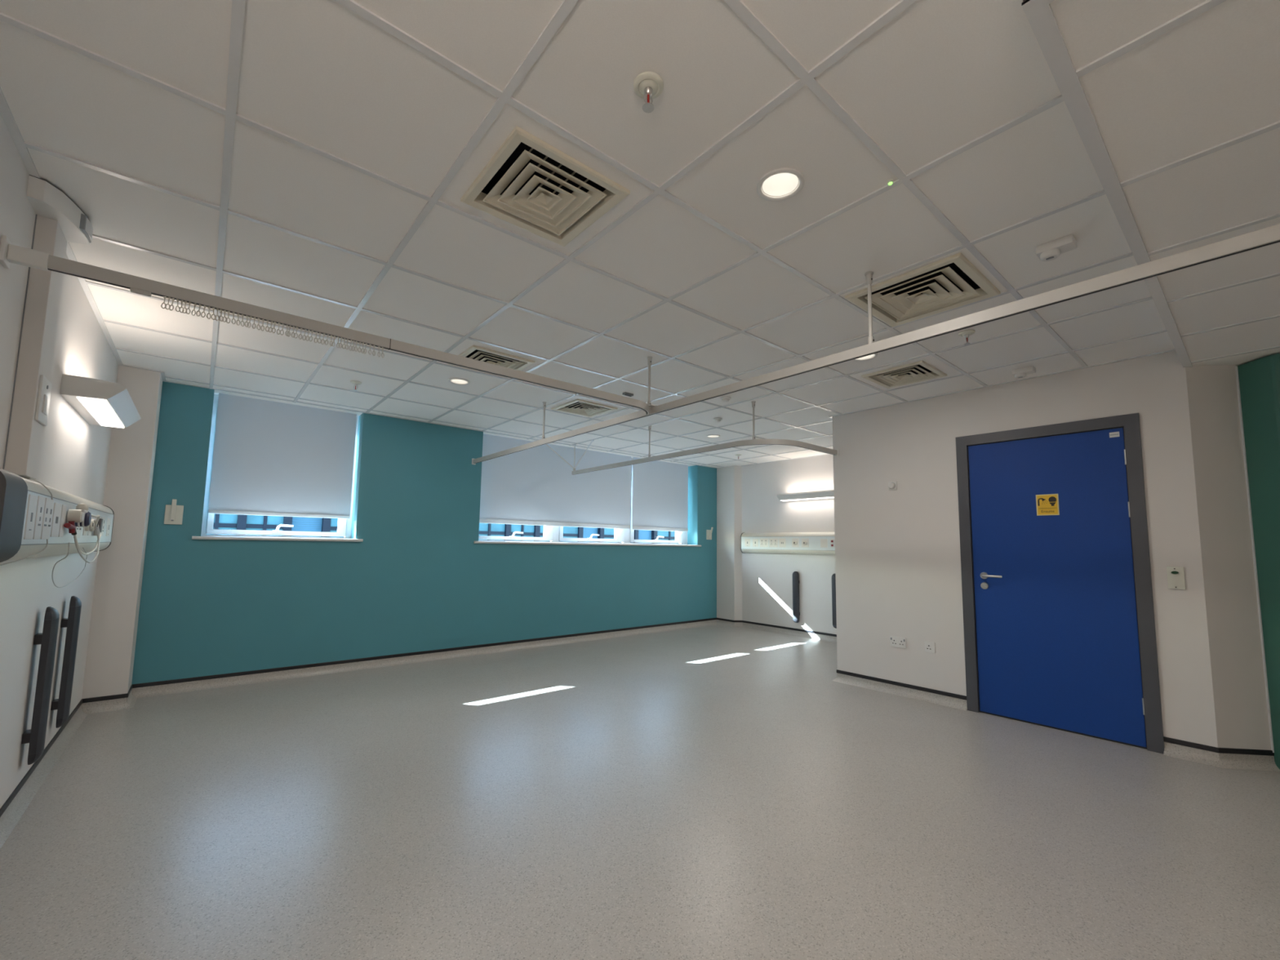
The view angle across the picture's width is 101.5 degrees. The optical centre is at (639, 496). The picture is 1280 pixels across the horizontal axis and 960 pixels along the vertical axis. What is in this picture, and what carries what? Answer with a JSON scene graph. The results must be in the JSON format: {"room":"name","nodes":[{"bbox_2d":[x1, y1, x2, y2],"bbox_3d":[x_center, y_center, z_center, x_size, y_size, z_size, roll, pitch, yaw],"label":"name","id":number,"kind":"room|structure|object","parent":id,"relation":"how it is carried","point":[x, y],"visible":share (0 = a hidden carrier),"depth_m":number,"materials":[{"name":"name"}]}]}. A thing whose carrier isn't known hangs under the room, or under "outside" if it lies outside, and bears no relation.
{"room":"hospital room","nodes":[
{"label":"hospital room","id":0,"kind":"room"},
{"bbox_2d":[0,113,118,808],"bbox_3d":[-1.369,-0.134,0.672,0.150,2.800,9.319,5,-7,-40],"label":"wall","id":1,"kind":"structure","parent":0,"point":[74,456],"depth_m":2.39,"materials":[{"name":"paint"}]},
{"bbox_2d":[2,214,67,479],"bbox_3d":[-2.294,-0.557,1.990,0.055,0.974,0.194,5,-7,-40],"label":"vertical trunking","id":2,"kind":"object","parent":1,"relation":"attached to","point":[24,437],"visible":0.76,"depth_m":1.93,"materials":[{"name":"paint"}]},
{"bbox_2d":[35,374,52,426],"bbox_3d":[-2.271,-0.364,1.995,0.014,0.170,0.146,5,-7,-40],"label":"switch plate","id":3,"kind":"object","parent":2,"relation":"attached to","point":[45,385],"visible":1,"depth_m":1.97,"materials":[{"name":"white plastic"}]},
{"bbox_2d":[21,606,59,764],"bbox_3d":[-2.794,0.875,2.437,0.068,0.710,0.092,5,-7,-40],"label":"bumper cover","id":4,"kind":"object","parent":1,"relation":"attached to","point":[35,736],"visible":1,"depth_m":2.42,"materials":[{"name":"black plastic"}]},
{"bbox_2d":[0,698,87,848],"bbox_3d":[-1.103,1.196,0.353,0.040,0.101,8.654,5,-7,-40],"label":"baseboard","id":5,"kind":"structure","parent":1,"relation":"attached to","point":[18,802],"depth_m":2.59,"materials":[{"name":"plastic"}]},
{"bbox_2d":[0,468,114,562],"bbox_3d":[-2.816,0.137,2.587,0.115,0.316,2.644,5,-7,-40],"label":"bedhead trunking","id":6,"kind":"object","parent":1,"relation":"attached to","point":[29,517],"visible":0.76,"depth_m":1.98,"materials":[{"name":"white plastic"}]},
{"bbox_2d":[0,539,48,565],"bbox_3d":[-2.271,0.209,1.911,0.010,0.107,0.347,3,-6,-25],"label":"lead","id":7,"kind":"object","parent":6,"relation":"hanging from","point":[46,540],"visible":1,"depth_m":1.97,"materials":[{"name":"grey plastic"}]},
{"bbox_2d":[29,477,53,499],"bbox_3d":[-2.301,-0.029,2.014,0.010,0.074,0.130,3,-6,-20],"label":"lead","id":8,"kind":"object","parent":6,"relation":"attached to","point":[48,490],"visible":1,"depth_m":2.02,"materials":[{"name":"grey plastic"}]},
{"bbox_2d":[51,542,87,587],"bbox_3d":[-2.999,0.359,2.773,0.070,0.237,1.170,6,-7,-41],"label":"lead","id":9,"kind":"object","parent":6,"relation":"hanging from","point":[68,543],"visible":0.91,"depth_m":2.53,"materials":[{"name":"white plastic"}]},
{"bbox_2d":[63,520,76,535],"bbox_3d":[-2.570,0.142,2.361,0.023,0.065,0.137,5,-7,-37],"label":"connector","id":10,"kind":"object","parent":6,"relation":"attached to","point":[70,526],"visible":1,"depth_m":2.37,"materials":[{"name":"plastic"}]},
{"bbox_2d":[66,509,88,522],"bbox_3d":[-2.578,0.089,2.398,0.056,0.060,0.066,5,-7,-40],"label":"plug","id":11,"kind":"object","parent":6,"relation":"attached to","point":[77,515],"visible":1,"depth_m":2.38,"materials":[{"name":"white plastic"}]},
{"bbox_2d":[75,503,91,527],"bbox_3d":[-2.640,0.089,2.473,0.058,0.115,0.082,5,-7,-40],"label":"plug","id":12,"kind":"object","parent":6,"relation":"attached to","point":[87,516],"visible":0.52,"depth_m":2.47,"materials":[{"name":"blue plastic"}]},
{"bbox_2d":[73,520,99,563],"bbox_3d":[-2.799,0.226,2.662,0.030,0.222,0.647,5,-7,-39],"label":"cord","id":13,"kind":"object","parent":6,"relation":"hanging from","point":[95,526],"visible":0.99,"depth_m":2.69,"materials":[{"name":"white plastic"}]},
{"bbox_2d":[75,533,101,555],"bbox_3d":[-2.839,0.246,2.695,0.017,0.108,0.720,5,-7,-39],"label":"cord","id":14,"kind":"object","parent":6,"relation":"hanging from","point":[100,535],"visible":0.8,"depth_m":2.72,"materials":[{"name":"white plastic"}]},
{"bbox_2d":[84,520,93,530],"bbox_3d":[-2.911,0.148,2.764,0.025,0.068,0.068,5,-7,-40],"label":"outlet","id":15,"kind":"object","parent":6,"relation":"attached to","point":[86,528],"depth_m":2.75,"materials":[{"name":"white plastic"}]},
{"bbox_2d":[89,519,97,531],"bbox_3d":[-3.013,0.158,2.886,0.025,0.068,0.068,5,-7,-40],"label":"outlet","id":16,"kind":"object","parent":6,"relation":"attached to","point":[93,528],"depth_m":2.87,"materials":[{"name":"white plastic"}]},
{"bbox_2d":[91,514,100,524],"bbox_3d":[-2.768,0.114,2.653,0.026,0.046,0.373,6,-7,-41],"label":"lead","id":17,"kind":"object","parent":6,"relation":"attached to","point":[98,517],"visible":0.84,"depth_m":2.74,"materials":[{"name":"white plastic"}]},
{"bbox_2d":[93,518,102,535],"bbox_3d":[-3.107,0.175,2.999,0.028,0.100,0.197,5,-7,-40],"label":"plug","id":18,"kind":"object","parent":6,"relation":"attached to","point":[100,520],"visible":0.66,"depth_m":3.03,"materials":[{"name":"grey plastic"}]},
{"bbox_2d":[26,174,93,244],"bbox_3d":[-2.220,-1.083,2.018,0.129,0.081,0.350,5,-7,-40],"label":"housing","id":19,"kind":"object","parent":1,"relation":"attached to","point":[46,199],"visible":0.96,"depth_m":1.95,"materials":[{"name":"white plastic"}]},
{"bbox_2d":[50,595,81,728],"bbox_3d":[-3.185,0.913,2.903,0.068,0.710,0.092,5,-7,-40],"label":"bumper cover","id":20,"kind":"object","parent":1,"relation":"attached to","point":[62,704],"visible":1,"depth_m":2.88,"materials":[{"name":"black plastic"}]},
{"bbox_2d":[60,373,141,428],"bbox_3d":[-2.919,-0.496,2.861,0.221,0.103,0.852,5,-7,-40],"label":"lamp","id":21,"kind":"object","parent":1,"relation":"attached to","point":[98,402],"visible":1,"depth_m":2.63,"materials":[{"name":"white plastic"}]},
{"bbox_2d":[81,365,162,698],"bbox_3d":[-3.890,0.279,3.948,0.229,2.518,0.305,5,-7,-40],"label":"wall pier","id":22,"kind":"object","parent":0,"point":[113,632],"visible":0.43,"depth_m":3.83,"materials":[{"name":"paint"}]},
{"bbox_2d":[81,684,137,714],"bbox_3d":[-3.879,1.482,3.833,0.269,0.101,0.345,5,-7,-40],"label":"baseboard","id":23,"kind":"object","parent":22,"relation":"attached to","point":[121,701],"visible":0.96,"depth_m":3.73,"materials":[{"name":"plastic"}]},
{"bbox_2d":[131,381,716,684],"bbox_3d":[-1.435,0.407,6.437,7.188,2.800,0.360,5,-7,-40],"label":"wall","id":24,"kind":"structure","parent":0,"point":[417,580],"depth_m":5.27,"materials":[{"name":"teal paint"}]},
{"bbox_2d":[164,498,183,524],"bbox_3d":[-3.772,0.124,4.236,0.110,0.203,0.039,5,-7,-40],"label":"remote holder","id":25,"kind":"object","parent":24,"relation":"attached to","point":[173,513],"visible":1,"depth_m":4.22,"materials":[{"name":"white plastic"}]},
{"bbox_2d":[191,394,363,542],"bbox_3d":[-3.275,-0.239,4.870,1.270,1.297,0.312,5,-7,-40],"label":"window","id":26,"kind":"structure","parent":24,"relation":"in","point":[344,525],"depth_m":4.69,"materials":[{"name":"white plastic"}]},
{"bbox_2d":[208,393,356,519],"bbox_3d":[-3.293,-0.365,4.902,1.092,1.102,0.040,5,-7,-40],"label":"roller blind","id":27,"kind":"object","parent":26,"relation":"attached to","point":[270,458],"visible":0.93,"depth_m":4.85,"materials":[{"name":"fabric"}]},
{"bbox_2d":[131,617,716,697],"bbox_3d":[-1.333,1.737,6.152,6.710,0.101,0.040,5,-7,-40],"label":"baseboard","id":28,"kind":"structure","parent":24,"relation":"attached to","point":[204,682],"depth_m":5.12,"materials":[{"name":"plastic"}]},
{"bbox_2d":[706,527,713,539],"bbox_3d":[1.126,0.585,8.282,0.110,0.198,0.091,5,-7,-40],"label":"remote holder","id":29,"kind":"object","parent":24,"relation":"attached to","point":[708,532],"visible":1,"depth_m":8.28,"materials":[{"name":"white plastic"}]},
{"bbox_2d":[0,0,1175,468],"bbox_3d":[1.420,-0.976,3.047,7.138,0.009,9.359,5,-7,-40],"label":"ceiling","id":30,"kind":"structure","parent":0,"point":[316,160],"depth_m":1.92,"materials":[{"name":"tile"}]},
{"bbox_2d":[0,235,652,414],"bbox_3d":[-0.975,-0.849,2.619,2.840,0.406,0.112,6,-7,-41],"label":"rail","id":31,"kind":"object","parent":30,"relation":"hanging from","point":[10,253],"visible":1,"depth_m":2.12,"materials":[{"name":"white metal"}]},
{"bbox_2d":[160,296,166,308],"bbox_3d":[-1.758,-0.717,1.932,0.014,0.049,0.007,4,-6,-27],"label":"curtain hook","id":32,"kind":"object","parent":31,"relation":"hanging from","point":[164,297],"visible":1,"depth_m":1.93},
{"bbox_2d":[165,297,170,309],"bbox_3d":[-1.750,-0.716,1.939,0.014,0.049,0.007,4,-6,-29],"label":"curtain hook","id":33,"kind":"object","parent":31,"relation":"hanging from","point":[168,298],"visible":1,"depth_m":1.94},
{"bbox_2d":[169,297,174,311],"bbox_3d":[-1.742,-0.716,1.946,0.014,0.049,0.007,2,-6,-17],"label":"curtain hook","id":34,"kind":"object","parent":31,"relation":"hanging from","point":[172,299],"visible":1,"depth_m":1.95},
{"bbox_2d":[175,298,180,311],"bbox_3d":[-1.728,-0.715,1.957,0.008,0.049,0.014,-3,-7,35],"label":"curtain hook","id":35,"kind":"object","parent":31,"relation":"hanging from","point":[177,300],"visible":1,"depth_m":1.96,"materials":[{"name":"white plastic"}]},
{"bbox_2d":[179,300,184,312],"bbox_3d":[-1.720,-0.714,1.964,0.014,0.049,0.007,4,-6,-30],"label":"curtain hook","id":36,"kind":"object","parent":31,"relation":"hanging from","point":[181,301],"visible":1,"depth_m":1.96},
{"bbox_2d":[182,301,187,313],"bbox_3d":[-1.712,-0.713,1.970,0.014,0.049,0.007,2,-6,-14],"label":"curtain hook","id":37,"kind":"object","parent":31,"relation":"hanging from","point":[185,302],"visible":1,"depth_m":1.97,"materials":[{"name":"white plastic"}]},
{"bbox_2d":[186,302,191,314],"bbox_3d":[-1.704,-0.712,1.975,0.007,0.049,0.014,-2,-6,24],"label":"curtain hook","id":38,"kind":"object","parent":31,"relation":"hanging from","point":[189,303],"visible":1,"depth_m":1.98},
{"bbox_2d":[191,302,196,315],"bbox_3d":[-1.695,-0.711,1.987,0.014,0.049,0.007,2,-5,-12],"label":"curtain hook","id":39,"kind":"object","parent":31,"relation":"hanging from","point":[195,304],"visible":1,"depth_m":1.99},
{"bbox_2d":[195,304,201,316],"bbox_3d":[-1.682,-0.710,1.994,0.007,0.049,0.014,-3,-6,34],"label":"curtain hook","id":40,"kind":"object","parent":31,"relation":"hanging from","point":[199,305],"visible":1,"depth_m":1.99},
{"bbox_2d":[200,305,206,317],"bbox_3d":[-1.672,-0.709,2.003,0.007,0.049,0.014,-4,-7,43],"label":"curtain hook","id":41,"kind":"object","parent":31,"relation":"hanging from","point":[204,306],"visible":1,"depth_m":2.00,"materials":[{"name":"white plastic"}]},
{"bbox_2d":[206,306,211,319],"bbox_3d":[-1.659,-0.708,2.014,0.014,0.049,0.007,3,-6,-22],"label":"curtain hook","id":42,"kind":"object","parent":31,"relation":"hanging from","point":[209,307],"visible":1,"depth_m":2.01,"materials":[{"name":"white plastic"}]},
{"bbox_2d":[211,307,215,319],"bbox_3d":[-1.648,-0.707,2.023,0.014,0.049,0.007,4,-6,-33],"label":"curtain hook","id":43,"kind":"object","parent":31,"relation":"hanging from","point":[213,308],"visible":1,"depth_m":2.02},
{"bbox_2d":[215,308,219,320],"bbox_3d":[-1.640,-0.706,2.030,0.014,0.049,0.008,2,-5,-12],"label":"curtain hook","id":44,"kind":"object","parent":31,"relation":"hanging from","point":[217,309],"visible":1,"depth_m":2.03,"materials":[{"name":"white plastic"}]},
{"bbox_2d":[218,309,223,321],"bbox_3d":[-1.631,-0.705,2.038,0.008,0.049,0.014,-3,-6,34],"label":"curtain hook","id":45,"kind":"object","parent":31,"relation":"hanging from","point":[220,310],"visible":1,"depth_m":2.04,"materials":[{"name":"white plastic"}]},
{"bbox_2d":[226,311,230,323],"bbox_3d":[-1.614,-0.704,2.052,0.014,0.049,0.008,3,-6,-23],"label":"curtain hook","id":46,"kind":"object","parent":31,"relation":"hanging from","point":[228,312],"visible":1,"depth_m":2.05,"materials":[{"name":"white plastic"}]},
{"bbox_2d":[231,311,235,324],"bbox_3d":[-1.600,-0.703,2.062,0.014,0.049,0.008,3,-6,-21],"label":"curtain hook","id":47,"kind":"object","parent":31,"relation":"hanging from","point":[233,313],"visible":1,"depth_m":2.06,"materials":[{"name":"white plastic"}]},
{"bbox_2d":[235,313,239,325],"bbox_3d":[-1.589,-0.702,2.071,0.014,0.049,0.007,2,-6,-14],"label":"curtain hook","id":48,"kind":"object","parent":31,"relation":"hanging from","point":[237,314],"visible":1,"depth_m":2.07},
{"bbox_2d":[240,314,244,326],"bbox_3d":[-1.580,-0.701,2.081,0.007,0.049,0.014,-1,-6,21],"label":"curtain hook","id":49,"kind":"object","parent":31,"relation":"hanging from","point":[242,315],"visible":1,"depth_m":2.08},
{"bbox_2d":[244,315,248,327],"bbox_3d":[-1.570,-0.700,2.088,0.007,0.049,0.014,-3,-6,34],"label":"curtain hook","id":50,"kind":"object","parent":31,"relation":"hanging from","point":[246,316],"visible":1,"depth_m":2.09,"materials":[{"name":"white plastic"}]},
{"bbox_2d":[252,316,256,328],"bbox_3d":[-1.551,-0.698,2.104,0.014,0.049,0.007,2,-6,-13],"label":"curtain hook","id":51,"kind":"object","parent":31,"relation":"hanging from","point":[255,317],"visible":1,"depth_m":2.10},
{"bbox_2d":[256,317,260,329],"bbox_3d":[-1.540,-0.697,2.114,0.007,0.049,0.014,-2,-6,28],"label":"curtain hook","id":52,"kind":"object","parent":31,"relation":"hanging from","point":[258,318],"visible":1,"depth_m":2.11,"materials":[{"name":"white plastic"}]},
{"bbox_2d":[260,319,264,331],"bbox_3d":[-1.530,-0.696,2.122,0.014,0.049,0.007,2,-6,-13],"label":"curtain hook","id":53,"kind":"object","parent":31,"relation":"hanging from","point":[263,320],"visible":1,"depth_m":2.12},
{"bbox_2d":[329,334,333,346],"bbox_3d":[-1.343,-0.679,2.279,0.007,0.049,0.014,-3,-6,32],"label":"curtain hook","id":54,"kind":"object","parent":31,"relation":"hanging from","point":[331,335],"visible":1,"depth_m":2.28,"materials":[{"name":"white plastic"}]},
{"bbox_2d":[350,380,361,391],"bbox_3d":[-2.287,-0.886,4.210,0.084,0.071,0.084,5,-7,-40],"label":"sprinkler head","id":55,"kind":"object","parent":30,"relation":"hanging from","point":[355,383],"visible":1,"depth_m":4.20},
{"bbox_2d":[448,377,470,385],"bbox_3d":[-1.431,-0.944,4.152,0.164,0.074,0.164,5,-7,-40],"label":"recessed light","id":56,"kind":"object","parent":30,"relation":"in","point":[457,380],"visible":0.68,"depth_m":4.19,"materials":[{"name":"white plastic"}]},
{"bbox_2d":[448,344,535,377],"bbox_3d":[-1.050,-1.020,3.710,0.450,0.174,0.450,5,-7,-40],"label":"ceiling vent","id":57,"kind":"object","parent":30,"relation":"in","point":[474,352],"visible":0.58,"depth_m":3.66,"materials":[{"name":"beige metal"}]},
{"bbox_2d":[460,125,630,246],"bbox_3d":[-0.350,-1.177,1.929,0.450,0.174,0.450,5,-7,-40],"label":"ceiling vent","id":58,"kind":"object","parent":30,"relation":"in","point":[530,184],"visible":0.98,"depth_m":1.93,"materials":[{"name":"beige metal"}]},
{"bbox_2d":[551,399,617,417],"bbox_3d":[-0.521,-0.898,4.930,0.450,0.174,0.450,5,-7,-40],"label":"ceiling vent","id":59,"kind":"object","parent":30,"relation":"in","point":[577,406],"visible":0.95,"depth_m":4.94,"materials":[{"name":"beige metal"}]},
{"bbox_2d":[622,391,633,396],"bbox_3d":[-0.098,-0.863,4.419,0.090,0.020,0.040,5,-7,-40],"label":"ceiling slot","id":60,"kind":"object","parent":30,"relation":"hanging from","point":[625,393],"visible":1,"depth_m":4.40,"materials":[{"name":"grey metal"}]},
{"bbox_2d":[633,71,663,113],"bbox_3d":[0.024,-1.111,1.453,0.084,0.071,0.084,5,-7,-40],"label":"sprinkler head","id":61,"kind":"object","parent":30,"relation":"hanging from","point":[648,85],"visible":1,"depth_m":1.44},
{"bbox_2d":[706,434,719,438],"bbox_3d":[0.855,-0.731,6.071,0.164,0.074,0.164,5,-7,-40],"label":"recessed light","id":62,"kind":"object","parent":30,"relation":"in","point":[711,436],"visible":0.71,"depth_m":6.11,"materials":[{"name":"white plastic"}]},
{"bbox_2d":[713,417,722,422],"bbox_3d":[0.784,-0.762,5.244,0.088,0.035,0.088,5,-7,-40],"label":"smoke detector","id":63,"kind":"object","parent":30,"relation":"hanging from","point":[717,420],"visible":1,"depth_m":5.22,"materials":[{"name":"white plastic"}]},
{"bbox_2d":[720,396,731,402],"bbox_3d":[0.743,-0.833,4.502,0.088,0.035,0.088,5,-7,-40],"label":"smoke detector","id":64,"kind":"object","parent":30,"relation":"hanging from","point":[725,399],"visible":1,"depth_m":4.48,"materials":[{"name":"white plastic"}]},
{"bbox_2d":[756,168,804,201],"bbox_3d":[0.498,-1.132,1.853,0.164,0.074,0.164,5,-7,-40],"label":"recessed light","id":65,"kind":"object","parent":30,"relation":"in","point":[780,181],"visible":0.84,"depth_m":1.89,"materials":[{"name":"white plastic"}]},
{"bbox_2d":[853,353,877,360],"bbox_3d":[1.494,-0.964,3.482,0.164,0.074,0.164,5,-7,-40],"label":"recessed light","id":66,"kind":"object","parent":30,"relation":"in","point":[871,357],"visible":0.25,"depth_m":3.53,"materials":[{"name":"white plastic"}]},
{"bbox_2d":[887,178,893,185],"bbox_3d":[0.874,-1.094,1.823,0.020,0.015,0.020,5,-7,-40],"label":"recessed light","id":67,"kind":"object","parent":30,"relation":"in","point":[890,182],"visible":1,"depth_m":1.82,"materials":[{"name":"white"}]},
{"bbox_2d":[861,360,946,388],"bbox_3d":[1.946,-0.963,3.855,0.430,0.174,0.430,5,-7,-40],"label":"ceiling vent","id":68,"kind":"object","parent":30,"relation":"in","point":[920,371],"visible":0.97,"depth_m":3.86,"materials":[{"name":"beige metal"}]},
{"bbox_2d":[844,252,1000,327],"bbox_3d":[1.419,-1.085,2.633,0.530,0.174,0.530,5,-7,-40],"label":"ceiling vent","id":69,"kind":"object","parent":30,"relation":"in","point":[953,282],"visible":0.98,"depth_m":2.65,"materials":[{"name":"beige metal"}]},
{"bbox_2d":[958,329,975,345],"bbox_3d":[1.926,-0.931,3.076,0.084,0.071,0.084,5,-7,-40],"label":"sprinkler head","id":70,"kind":"object","parent":30,"relation":"hanging from","point":[966,333],"visible":1,"depth_m":3.07},
{"bbox_2d":[1012,365,1035,378],"bbox_3d":[2.707,-0.871,3.682,0.078,0.059,0.124,5,-7,-40],"label":"ceiling sensor","id":71,"kind":"object","parent":30,"relation":"hanging from","point":[1020,372],"visible":1,"depth_m":3.66,"materials":[{"name":"white plastic"}]},
{"bbox_2d":[1035,234,1076,261],"bbox_3d":[1.735,-1.026,2.177,0.078,0.059,0.124,5,-7,-40],"label":"ceiling sensor","id":72,"kind":"object","parent":30,"relation":"hanging from","point":[1050,251],"visible":1,"depth_m":2.16,"materials":[{"name":"white plastic"}]},
{"bbox_2d":[0,624,1279,959],"bbox_3d":[1.541,1.580,2.849,7.734,0.120,9.520,5,-7,-40],"label":"floor","id":73,"kind":"structure","parent":0,"point":[710,792],"depth_m":2.28,"materials":[{"name":"plastic"}]},
{"bbox_2d":[716,465,742,620],"bbox_3d":[1.420,0.764,8.287,0.098,2.518,0.434,5,-7,-40],"label":"wall pier","id":74,"kind":"object","parent":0,"point":[729,478],"visible":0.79,"depth_m":8.24,"materials":[{"name":"paint"}]},
{"bbox_2d":[716,617,742,627],"bbox_3d":[1.369,1.962,8.123,0.456,0.101,0.123,-3,-7,37],"label":"baseboard","id":75,"kind":"object","parent":74,"relation":"attached to","point":[730,623],"visible":1,"depth_m":8.09,"materials":[{"name":"plastic"}]},
{"bbox_2d":[742,453,836,634],"bbox_3d":[2.405,0.547,7.324,0.150,2.800,3.199,5,-7,-40],"label":"wall","id":76,"kind":"structure","parent":0,"point":[766,578],"depth_m":7.53,"materials":[{"name":"paint"}]},
{"bbox_2d":[740,532,835,555],"bbox_3d":[2.345,0.644,7.177,0.115,0.316,2.383,5,-7,-40],"label":"bedhead trunking","id":77,"kind":"object","parent":76,"relation":"attached to","point":[783,543],"visible":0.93,"depth_m":7.41,"materials":[{"name":"white plastic"}]},
{"bbox_2d":[742,620,836,643],"bbox_3d":[2.403,1.874,7.029,0.040,0.101,2.614,5,-7,-40],"label":"baseboard","id":78,"kind":"structure","parent":76,"relation":"attached to","point":[826,637],"depth_m":7.36,"materials":[{"name":"plastic"}]},
{"bbox_2d":[792,571,799,622],"bbox_3d":[2.191,1.407,7.316,0.068,0.710,0.092,5,-7,-40],"label":"bumper cover","id":79,"kind":"object","parent":76,"relation":"attached to","point":[796,613],"visible":1,"depth_m":7.29,"materials":[{"name":"black plastic"}]},
{"bbox_2d":[777,489,834,501],"bbox_3d":[2.327,-0.012,7.193,0.221,0.103,0.890,5,-7,-40],"label":"lamp","id":80,"kind":"object","parent":76,"relation":"attached to","point":[820,495],"visible":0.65,"depth_m":7.14,"materials":[{"name":"white plastic"}]},
{"bbox_2d":[831,573,836,628],"bbox_3d":[2.577,1.370,6.858,0.068,0.710,0.092,5,-7,-40],"label":"bumper cover","id":81,"kind":"object","parent":76,"relation":"attached to","point":[833,576],"visible":0.52,"depth_m":6.84,"materials":[{"name":"black plastic"}]},
{"bbox_2d":[471,223,1279,546],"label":"rail","id":82,"kind":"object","parent":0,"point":[554,534],"depth_m":2.47,"materials":[{"name":"white plastic"}]},
{"bbox_2d":[479,434,631,528],"bbox_3d":[-0.997,-0.157,6.815,2.252,1.091,0.040,5,-7,-40],"label":"roller blind","id":83,"kind":"object","parent":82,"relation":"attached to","point":[535,486],"visible":0.84,"depth_m":6.69,"materials":[{"name":"fabric"}]},
{"bbox_2d":[631,457,688,531],"bbox_3d":[0.326,-0.031,7.917,1.126,1.097,0.040,5,-7,-40],"label":"roller blind","id":84,"kind":"object","parent":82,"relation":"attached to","point":[660,488],"visible":0.93,"depth_m":7.89,"materials":[{"name":"fabric"}]},
{"bbox_2d":[832,351,1217,747],"bbox_3d":[2.679,0.250,4.123,0.140,2.800,2.382,5,-7,-40],"label":"wall","id":85,"kind":"structure","parent":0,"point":[898,573],"depth_m":4.21,"materials":[{"name":"paint"}]},
{"bbox_2d":[888,481,897,490],"bbox_3d":[2.215,-0.095,4.586,0.034,0.074,0.074,5,-7,-40],"label":"thermostat","id":86,"kind":"object","parent":85,"relation":"attached to","point":[891,485],"visible":1,"depth_m":4.58,"materials":[{"name":"white plastic"}]},
{"bbox_2d":[889,635,906,648],"bbox_3d":[2.206,1.242,4.462,0.012,0.086,0.136,5,-7,-40],"label":"wall socket","id":87,"kind":"object","parent":85,"relation":"attached to","point":[898,642],"visible":1,"depth_m":4.46,"materials":[{"name":"white plastic"}]},
{"bbox_2d":[831,669,967,711],"bbox_3d":[2.160,1.629,4.452,0.040,0.101,1.121,5,-7,-40],"label":"baseboard","id":88,"kind":"structure","parent":85,"relation":"attached to","point":[923,694],"depth_m":4.39,"materials":[{"name":"plastic"}]},
{"bbox_2d":[924,640,935,653],"bbox_3d":[2.369,1.229,4.267,0.012,0.086,0.080,5,-7,-40],"label":"wall socket","id":89,"kind":"object","parent":85,"relation":"attached to","point":[930,646],"visible":1,"depth_m":4.26,"materials":[{"name":"white plastic"}]},
{"bbox_2d":[955,413,1164,753],"bbox_3d":[2.917,0.553,3.739,0.184,2.132,1.078,5,-7,-40],"label":"door","id":90,"kind":"structure","parent":85,"relation":"in","point":[1059,622],"depth_m":3.65,"materials":[{"name":"blue paint"}]},
{"bbox_2d":[1035,493,1059,515],"bbox_3d":[2.921,0.059,3.744,0.004,0.151,0.130,5,-7,-40],"label":"door sign","id":91,"kind":"object","parent":90,"relation":"attached to","point":[1046,504],"visible":1,"depth_m":3.74,"materials":[{"name":"yellow plastic"}]},
{"bbox_2d":[1109,431,1119,437],"bbox_3d":[3.175,-0.414,3.495,0.002,0.034,0.050,5,-7,-40],"label":"sticker","id":92,"kind":"object","parent":90,"relation":"attached to","point":[1113,434],"visible":1,"depth_m":3.50,"materials":[{"name":"white plastic"}]},
{"bbox_2d":[1166,566,1185,589],"bbox_3d":[3.305,0.502,3.221,0.021,0.137,0.075,5,-7,-40],"label":"button","id":93,"kind":"object","parent":85,"relation":"attached to","point":[1175,575],"visible":1,"depth_m":3.22,"materials":[{"name":"white plastic"}]},
{"bbox_2d":[1021,0,1279,367],"bbox_3d":[3.452,-1.085,1.019,3.914,0.136,3.538,5,-7,-40],"label":"ceiling","id":94,"kind":"structure","parent":0,"point":[1173,105],"depth_m":1.46,"materials":[{"name":"tile"}]},
{"bbox_2d":[1185,364,1271,750],"bbox_3d":[3.541,0.179,3.225,0.286,2.800,0.147,0,-5,7],"label":"wall","id":95,"kind":"structure","parent":0,"point":[1238,684],"depth_m":3.13,"materials":[{"name":"paint"}]},
{"bbox_2d":[1163,736,1279,771],"bbox_3d":[3.409,1.516,3.054,0.506,0.101,0.138,-2,-6,25],"label":"baseboard","id":96,"kind":"structure","parent":95,"relation":"attached to","point":[1222,757],"depth_m":3.04,"materials":[{"name":"plastic"}]},
{"bbox_2d":[1235,366,1274,752],"bbox_3d":[3.670,0.337,3.121,0.008,2.290,0.008,0,-5,5],"label":"trim","id":97,"kind":"structure","parent":95,"relation":"attached to","point":[1236,367],"depth_m":3.12,"materials":[{"name":"white plastic"}]},
{"bbox_2d":[1237,353,1279,768],"bbox_3d":[3.833,0.377,3.048,0.438,2.382,0.490,5,-7,-40],"label":"wall","id":98,"kind":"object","parent":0,"point":[1259,379],"visible":0.54,"depth_m":3.06,"materials":[{"name":"teal paint"}]},
{"label":"outside","id":99,"kind":"structure","parent":0,"visible":0},
{"bbox_3d":[-14.269,5.148,32.187,80.000,0.200,55.700,5,-7,-40],"label":"street","id":100,"kind":"object","parent":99,"visible":0},
{"bbox_2d":[206,513,679,543],"bbox_3d":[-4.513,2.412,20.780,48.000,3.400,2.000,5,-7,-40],"label":"office building","id":101,"kind":"structure","parent":100,"relation":"on","point":[222,522],"depth_m":15.79,"materials":[{"name":"blue glass"}]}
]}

